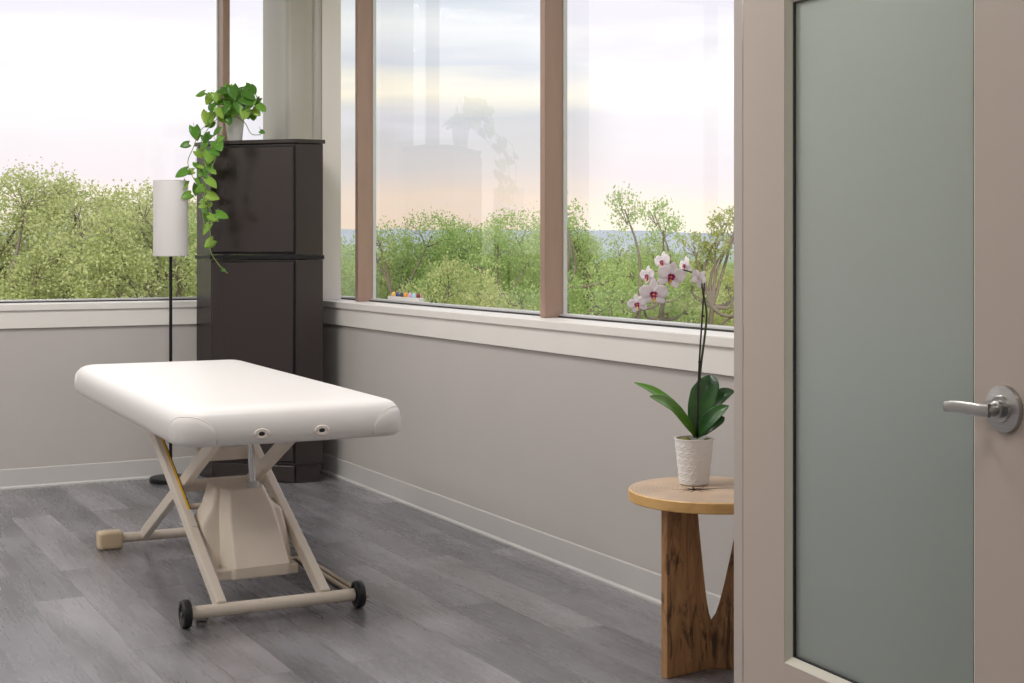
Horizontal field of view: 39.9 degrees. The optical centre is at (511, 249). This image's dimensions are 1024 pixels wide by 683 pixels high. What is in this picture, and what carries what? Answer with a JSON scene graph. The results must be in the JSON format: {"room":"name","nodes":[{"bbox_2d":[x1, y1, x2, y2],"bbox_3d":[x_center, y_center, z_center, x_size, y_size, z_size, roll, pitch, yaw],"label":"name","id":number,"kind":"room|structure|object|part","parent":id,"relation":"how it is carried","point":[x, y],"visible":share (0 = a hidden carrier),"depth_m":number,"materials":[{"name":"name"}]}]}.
{"room":"massage room","nodes":[
{"label":"massage room","id":0,"kind":"room"},
{"bbox_2d":[0,324,196,469],"bbox_3d":[-3.574,-0.300,7.033,5.920,3.100,0.325,0,0,-28],"label":"wall","id":1,"kind":"structure","parent":0,"point":[44,421],"depth_m":7.50,"materials":[{"name":"paint"}]},
{"bbox_2d":[0,456,194,489],"bbox_3d":[-3.635,1.198,6.808,5.200,0.105,0.014,0,0,-28],"label":"baseboard","id":2,"kind":"structure","parent":1,"relation":"attached to","point":[33,477],"depth_m":7.53,"materials":[{"name":"grey paint"}]},
{"bbox_2d":[0,0,229,328],"bbox_3d":[-3.445,-0.659,7.017,5.432,2.142,0.224,0,0,-28],"label":"window","id":3,"kind":"structure","parent":1,"relation":"in","point":[90,312],"depth_m":7.63,"materials":[{"name":"white paint"}]},
{"bbox_3d":[-3.445,0.302,7.017,5.432,0.036,0.224,0,0,-28],"label":"sill","id":4,"kind":"part","parent":3,"relation":"part of","materials":[{"name":"white paint"}]},
{"bbox_3d":[-3.482,-0.723,7.085,5.432,2.014,0.070,0,0,-28],"label":"frame","id":5,"kind":"part","parent":3,"relation":"part of","materials":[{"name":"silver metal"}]},
{"bbox_2d":[263,0,321,469],"bbox_3d":[-1.266,-0.300,8.101,0.203,3.100,0.436,0,0,-28],"label":"wall","id":6,"kind":"structure","parent":0,"point":[292,29],"depth_m":7.95,"materials":[{"name":"grey paint"}]},
{"bbox_2d":[0,472,733,682],"bbox_3d":[-1.237,1.310,2.656,5.920,0.120,10.250,0,0,-28],"label":"floor","id":7,"kind":"structure","parent":0,"point":[446,602],"depth_m":4.86,"materials":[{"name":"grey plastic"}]},
{"bbox_2d":[149,180,187,484],"bbox_3d":[-1.841,0.439,7.600,0.224,1.622,0.224,0,0,-28],"label":"floor lamp","id":8,"kind":"object","parent":7,"relation":"on","point":[170,212],"visible":0.86,"depth_m":7.52,"materials":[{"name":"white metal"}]},
{"bbox_3d":[-1.841,-0.169,7.600,0.185,0.407,0.185,0,0,-28],"label":"lamp shade","id":9,"kind":"part","parent":8,"relation":"part of","materials":[{"name":"white fabric"}]},
{"bbox_2d":[74,360,400,627],"bbox_3d":[-1.109,0.870,5.357,0.785,0.761,1.988,0,0,-26],"label":"massage table","id":10,"kind":"object","parent":7,"relation":"on","point":[237,531],"visible":1,"depth_m":5.01,"materials":[{"name":"white leather"}]},
{"bbox_3d":[-1.284,0.925,5.414,0.030,0.591,1.236,0,0,-26],"label":"support arm","id":11,"kind":"part","parent":10,"relation":"part of","materials":[{"name":"beige metal"}]},
{"bbox_3d":[-1.236,0.927,5.245,0.034,0.577,1.202,0,0,-26],"label":"lift arm","id":12,"kind":"part","parent":10,"relation":"part of","materials":[{"name":"beige metal"}]},
{"bbox_3d":[-1.111,0.889,5.403,0.364,0.032,0.032,0,0,-26],"label":"pivot rod","id":13,"kind":"part","parent":10,"relation":"part of","materials":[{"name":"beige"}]},
{"bbox_3d":[-1.056,0.953,5.292,0.364,0.024,0.024,0,0,-26],"label":"brace rod","id":14,"kind":"part","parent":10,"relation":"part of","materials":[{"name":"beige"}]},
{"bbox_2d":[76,360,395,447],"bbox_3d":[-1.120,0.551,5.353,0.756,0.124,1.981,0,0,-26],"label":"cushion","id":15,"kind":"object","parent":10,"relation":"on","point":[206,403],"depth_m":4.62,"materials":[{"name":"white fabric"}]},
{"bbox_3d":[-0.960,0.745,5.183,0.025,0.233,0.049,0,0,15],"label":"actuator rod","id":16,"kind":"part","parent":10,"relation":"part of","materials":[{"name":"silver metal"}]},
{"bbox_2d":[219,484,289,579],"bbox_3d":[-0.943,1.017,5.096,0.248,0.290,0.248,0,0,-26],"label":"hood","id":17,"kind":"object","parent":10,"relation":"attached to","point":[254,539],"depth_m":5.06,"materials":[{"name":"beige plastic"}]},
{"bbox_2d":[254,428,269,438],"bbox_3d":[-0.784,0.577,4.415,0.052,0.034,0.007,0,0,-26],"label":"socket","id":18,"kind":"object","parent":10,"relation":"attached to","point":[259,433],"depth_m":4.41,"materials":[{"name":"plastic"}]},
{"bbox_3d":[-1.043,0.925,5.533,0.030,0.591,1.236,0,0,-26],"label":"support arm","id":19,"kind":"part","parent":10,"relation":"part of","materials":[{"name":"beige metal"}]},
{"bbox_3d":[-0.909,0.927,5.406,0.034,0.577,1.202,0,0,-26],"label":"lift arm","id":20,"kind":"part","parent":10,"relation":"part of","materials":[{"name":"beige metal"}]},
{"bbox_2d":[314,425,329,435],"bbox_3d":[-0.608,0.577,4.502,0.052,0.034,0.007,0,0,-26],"label":"socket","id":21,"kind":"object","parent":10,"relation":"attached to","point":[319,430],"depth_m":4.50,"materials":[{"name":"plastic"}]},
{"bbox_3d":[-0.795,1.238,5.298,0.274,0.017,0.716,0,0,-26],"label":"pedal rail","id":22,"kind":"part","parent":10,"relation":"part of","materials":[{"name":"beige metal"}]},
{"bbox_2d":[194,139,324,482],"bbox_3d":[-1.382,0.329,7.689,0.566,1.842,0.545,0,0,-28],"label":"tall cabinet","id":23,"kind":"object","parent":7,"relation":"on","point":[267,310],"visible":0.83,"depth_m":7.57,"materials":[{"name":"black paint"}]},
{"bbox_2d":[175,81,265,273],"bbox_3d":[-1.570,-0.393,7.597,0.461,1.040,0.378,0,0,-36],"label":"pothos","id":24,"kind":"object","parent":23,"relation":"on","point":[233,112],"visible":1,"depth_m":7.55,"materials":[{"name":"green plant"}]},
{"bbox_2d":[226,114,243,139],"bbox_3d":[-1.520,-0.670,7.730,0.110,0.156,0.110,0,0,-28],"label":"pot","id":25,"kind":"object","parent":23,"relation":"on","point":[235,130],"depth_m":7.69,"materials":[{"name":"white ceramic"}]},
{"bbox_3d":[-1.396,0.599,7.590,0.483,1.066,0.018,0,0,17],"label":"door","id":26,"kind":"part","parent":23,"relation":"part of","materials":[{"name":"black paint"}]},
{"bbox_3d":[-1.396,-0.270,7.590,0.483,0.567,0.018,0,0,17],"label":"door","id":27,"kind":"part","parent":23,"relation":"part of","materials":[{"name":"black paint"}]},
{"bbox_3d":[-1.391,1.199,7.598,0.483,0.086,0.012,0,0,17],"label":"plinth panel","id":28,"kind":"part","parent":23,"relation":"part of","materials":[{"name":"black paint"}]},
{"bbox_3d":[-1.382,-0.581,7.689,0.566,0.022,0.545,0,0,-28],"label":"panel","id":29,"kind":"part","parent":23,"relation":"part of","materials":[{"name":"black paint"}]},
{"bbox_2d":[628,476,733,678],"bbox_3d":[0.590,0.983,4.220,0.481,0.535,0.481,0,0,-28],"label":"side table","id":30,"kind":"object","parent":7,"relation":"on","point":[692,641],"visible":0.62,"depth_m":4.15,"materials":[{"name":"brown wood"}]},
{"bbox_2d":[627,251,733,485],"bbox_3d":[0.513,0.360,4.271,0.329,0.711,0.188,0,0,6],"label":"potted orchid","id":31,"kind":"object","parent":30,"relation":"on","point":[706,409],"visible":1,"depth_m":4.28,"materials":[{"name":"green plant"}]},
{"bbox_3d":[0.381,0.163,4.292,0.062,0.057,0.017,0,0,21],"label":"flower","id":32,"kind":"part","parent":31,"relation":"part of","materials":[{"name":"white plant"}]},
{"bbox_3d":[0.417,0.076,4.311,0.017,0.057,0.065,0,0,-38],"label":"flower","id":33,"kind":"part","parent":31,"relation":"part of","materials":[{"name":"white plant"}]},
{"bbox_3d":[0.429,0.125,4.269,0.089,0.074,0.027,0,0,6],"label":"flower","id":34,"kind":"part","parent":31,"relation":"part of","materials":[{"name":"white plant"}]},
{"bbox_3d":[0.460,0.034,4.291,0.013,0.060,0.067,0,0,-39],"label":"flower","id":35,"kind":"part","parent":31,"relation":"part of","materials":[{"name":"white plant"}]},
{"bbox_3d":[0.483,0.076,4.270,0.090,0.081,0.027,0,0,-13],"label":"flower","id":36,"kind":"part","parent":31,"relation":"part of","materials":[{"name":"white plant"}]},
{"bbox_3d":[0.532,0.048,4.312,0.012,0.060,0.065,0,0,-21],"label":"flower","id":37,"kind":"part","parent":31,"relation":"part of","materials":[{"name":"white plant"}]},
{"bbox_3d":[0.555,0.645,4.300,0.121,0.141,0.121,0,0,-28],"label":"pot","id":38,"kind":"part","parent":31,"relation":"part of","materials":[{"name":"white ceramic"}]},
{"bbox_3d":[0.491,0.314,4.310,0.213,0.509,0.022,0,0,5],"label":"stem","id":39,"kind":"part","parent":31,"relation":"part of","materials":[{"name":"green plant"}]},
{"bbox_3d":[0.570,0.090,4.298,0.062,0.058,0.019,0,0,-28],"label":"flower","id":40,"kind":"part","parent":31,"relation":"part of","materials":[{"name":"white plant"}]},
{"bbox_3d":[0.517,1.000,4.166,0.183,0.501,0.052,0,0,-28],"label":"leg","id":41,"kind":"part","parent":30,"relation":"part of","materials":[{"name":"brown wood"}]},
{"bbox_3d":[0.688,1.000,4.199,0.200,0.501,0.026,0,0,12],"label":"leg","id":42,"kind":"part","parent":30,"relation":"part of","materials":[{"name":"brown wood"}]},
{"bbox_2d":[322,323,733,595],"bbox_3d":[1.234,-0.300,3.975,0.318,3.100,10.250,0,0,-28],"label":"wall","id":43,"kind":"structure","parent":0,"point":[554,444],"depth_m":5.78,"materials":[{"name":"paint"}]},
{"bbox_2d":[322,0,340,299],"bbox_3d":[-1.125,-0.724,8.176,0.113,2.013,0.436,0,0,-28],"label":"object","id":44,"kind":"structure","parent":43,"relation":"attached to","point":[331,9],"depth_m":7.99,"materials":[{"name":"white paint"}]},
{"bbox_2d":[321,453,720,618],"bbox_3d":[0.044,1.198,5.851,0.014,0.105,4.720,0,0,-28],"label":"baseboard","id":45,"kind":"structure","parent":43,"relation":"attached to","point":[645,584],"depth_m":5.91,"materials":[{"name":"grey plastic"}]},
{"bbox_2d":[323,0,733,376],"bbox_3d":[0.017,-0.659,6.105,0.224,2.142,5.035,0,0,-28],"label":"window","id":46,"kind":"structure","parent":43,"relation":"in","point":[666,344],"depth_m":5.89,"materials":[{"name":"white paint"}]},
{"bbox_2d":[388,296,423,301],"bbox_3d":[-0.557,0.257,7.350,0.029,0.022,0.400,0,0,-28],"label":"display tray","id":47,"kind":"object","parent":46,"relation":"on","point":[396,298],"visible":1,"depth_m":7.30,"materials":[{"name":"white ceramic"}]},
{"bbox_3d":[0.017,0.302,6.105,0.224,0.036,5.035,0,0,-28],"label":"sill","id":48,"kind":"part","parent":46,"relation":"part of","materials":[{"name":"white paint"}]},
{"bbox_3d":[0.084,-0.723,6.141,0.070,2.014,5.035,0,0,-28],"label":"frame","id":49,"kind":"part","parent":46,"relation":"part of","materials":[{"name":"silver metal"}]},
{"bbox_3d":[0.925,-0.300,3.577,0.602,3.100,0.120,0,0,-28],"label":"wall partition","id":50,"kind":"structure","parent":0,"visible":0},
{"bbox_2d":[734,0,1023,682],"bbox_3d":[0.768,0.190,2.987,0.147,2.120,0.964,0,0,-21],"label":"door","id":51,"kind":"structure","parent":50,"relation":"in","point":[879,144],"depth_m":2.95,"materials":[{"name":"beige paint"}]},
{"bbox_3d":[0.607,0.190,3.415,0.140,2.120,0.039,0,0,-25],"label":"frame","id":52,"kind":"part","parent":51,"relation":"part of","materials":[{"name":"beige paint"}]},
{"bbox_3d":[0.770,0.182,2.954,0.006,1.492,0.574,0,0,-25],"label":"frosted pane","id":53,"kind":"part","parent":51,"relation":"part of","materials":[{"name":"grey glass"}]},
{"bbox_3d":[0.854,0.294,2.625,0.048,0.032,0.124,0,0,-25],"label":"handle","id":54,"kind":"part","parent":51,"relation":"part of","materials":[{"name":"metal"}]},
{"label":"outside","id":55,"kind":"structure","parent":0,"visible":0},
{"bbox_2d":[0,269,733,320],"bbox_3d":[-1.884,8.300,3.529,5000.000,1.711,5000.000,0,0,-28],"label":"ground","id":56,"kind":"structure","parent":55,"point":[102,269],"depth_m":331.28,"materials":[{"name":"green plant"}]},
{"bbox_2d":[0,216,82,299],"bbox_3d":[-11.954,3.582,28.276,7.690,10.352,7.312,0,0,-1],"label":"deciduous tree","id":57,"kind":"object","parent":56,"relation":"on","point":[1,228],"visible":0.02,"depth_m":29.02,"materials":[{"name":"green plant"}]},
{"bbox_2d":[0,177,196,299],"bbox_3d":[-7.082,3.704,25.853,6.475,10.093,6.157,0,0,-15],"label":"deciduous tree","id":58,"kind":"object","parent":56,"relation":"on","point":[130,259],"visible":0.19,"depth_m":24.44,"materials":[{"name":"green plant"}]},
{"bbox_2d":[0,157,196,299],"bbox_3d":[-9.075,3.465,27.613,8.290,10.597,8.184,0,0,-1],"label":"deciduous tree","id":59,"kind":"object","parent":56,"relation":"on","point":[55,204],"visible":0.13,"depth_m":26.61,"materials":[{"name":"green plant"}]},
{"bbox_2d":[67,192,196,297],"bbox_3d":[-8.368,3.600,32.648,7.167,10.310,7.260,0,0,-43],"label":"deciduous tree","id":60,"kind":"object","parent":56,"relation":"on","point":[192,202],"visible":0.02,"depth_m":32.74,"materials":[{"name":"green plant"}]},
{"bbox_2d":[132,202,383,298],"bbox_3d":[-5.761,3.754,29.950,5.619,9.982,6.622,0,0,16],"label":"deciduous tree","id":61,"kind":"object","parent":56,"relation":"on","point":[348,273],"visible":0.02,"depth_m":30.19,"materials":[{"name":"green plant"}]},
{"bbox_2d":[341,236,395,295],"bbox_3d":[-4.693,4.154,42.173,6.058,9.131,5.140,0,0,26],"label":"deciduous tree","id":62,"kind":"object","parent":56,"relation":"on","point":[345,236],"visible":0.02,"depth_m":41.48,"materials":[{"name":"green plant"}]},
{"bbox_2d":[341,242,452,297],"bbox_3d":[-3.114,4.243,35.934,4.475,8.943,5.274,0,0,-21],"label":"deciduous tree","id":63,"kind":"object","parent":56,"relation":"on","point":[350,263],"visible":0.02,"depth_m":35.13,"materials":[{"name":"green plant"}]},
{"bbox_2d":[390,251,539,310],"bbox_3d":[-0.829,4.363,21.905,3.907,8.692,4.109,0,0,32],"label":"deciduous tree","id":64,"kind":"object","parent":56,"relation":"on","point":[471,296],"visible":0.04,"depth_m":21.64,"materials":[{"name":"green plant"}]},
{"bbox_2d":[341,204,589,312],"bbox_3d":[-1.361,3.871,29.896,5.479,9.734,6.457,0,0,34],"label":"deciduous tree","id":65,"kind":"object","parent":56,"relation":"on","point":[390,265],"visible":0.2,"depth_m":29.99,"materials":[{"name":"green plant"}]},
{"bbox_2d":[376,206,604,312],"bbox_3d":[-0.309,3.835,32.115,5.645,9.810,6.653,0,0,36],"label":"deciduous tree","id":66,"kind":"object","parent":56,"relation":"on","point":[505,218],"visible":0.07,"depth_m":31.00,"materials":[{"name":"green plant"}]},
{"bbox_2d":[500,221,620,316],"bbox_3d":[1.318,3.921,38.082,4.215,9.628,4.968,0,0,-29],"label":"deciduous tree","id":67,"kind":"object","parent":56,"relation":"on","point":[536,221],"visible":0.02,"depth_m":37.93,"materials":[{"name":"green plant"}]},
{"bbox_2d":[456,181,705,322],"bbox_3d":[1.991,3.724,25.776,5.218,10.040,5.127,0,0,-22],"label":"deciduous tree","id":68,"kind":"object","parent":56,"relation":"on","point":[575,250],"visible":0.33,"depth_m":25.83,"materials":[{"name":"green plant"}]},
{"bbox_2d":[579,261,691,322],"bbox_3d":[6.269,4.639,92.020,9.253,8.100,8.988,0,0,34],"label":"deciduous tree","id":69,"kind":"object","parent":56,"relation":"on","point":[622,261],"visible":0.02,"depth_m":91.70,"materials":[{"name":"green plant"}]},
{"bbox_2d":[619,258,679,314],"bbox_3d":[13.417,4.588,124.759,8.960,8.212,8.967,0,0,-41],"label":"deciduous tree","id":70,"kind":"object","parent":56,"relation":"on","point":[674,258],"visible":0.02,"depth_m":123.47,"materials":[{"name":"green plant"}]},
{"bbox_2d":[596,242,733,325],"bbox_3d":[4.109,4.216,40.335,5.204,9.005,5.473,0,0,-28],"label":"deciduous tree","id":71,"kind":"object","parent":56,"relation":"on","point":[697,289],"visible":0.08,"depth_m":39.55,"materials":[{"name":"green plant"}]},
{"bbox_2d":[647,261,733,325],"bbox_3d":[13.943,4.655,97.420,10.293,8.066,10.338,0,0,-25],"label":"deciduous tree","id":72,"kind":"object","parent":56,"relation":"on","point":[724,292],"visible":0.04,"depth_m":97.20,"materials":[{"name":"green plant"}]},
{"bbox_2d":[676,205,733,325],"bbox_3d":[3.998,3.916,27.014,3.265,9.647,2.862,0,0,-17],"label":"deciduous tree","id":73,"kind":"object","parent":56,"relation":"on","point":[711,291],"visible":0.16,"depth_m":26.47,"materials":[{"name":"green plant"}]},
{"bbox_2d":[712,259,733,305],"bbox_3d":[21.044,4.591,120.303,9.370,8.202,9.101,0,0,-9],"label":"deciduous tree","id":74,"kind":"object","parent":56,"relation":"on","point":[732,262],"visible":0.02,"depth_m":118.81,"materials":[{"name":"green plant"}]},
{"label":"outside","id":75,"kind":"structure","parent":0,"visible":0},
{"bbox_2d":[0,228,733,253],"bbox_3d":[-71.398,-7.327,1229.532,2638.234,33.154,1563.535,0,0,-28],"label":"hill","id":76,"kind":"structure","parent":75,"point":[349,234],"depth_m":1405.99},
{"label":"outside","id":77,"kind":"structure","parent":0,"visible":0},
{"bbox_2d":[0,244,733,269],"bbox_3d":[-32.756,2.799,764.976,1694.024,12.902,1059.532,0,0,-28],"label":"hill","id":78,"kind":"structure","parent":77,"point":[688,255],"depth_m":717.67,"materials":[{"name":"green plant"}]}
]}

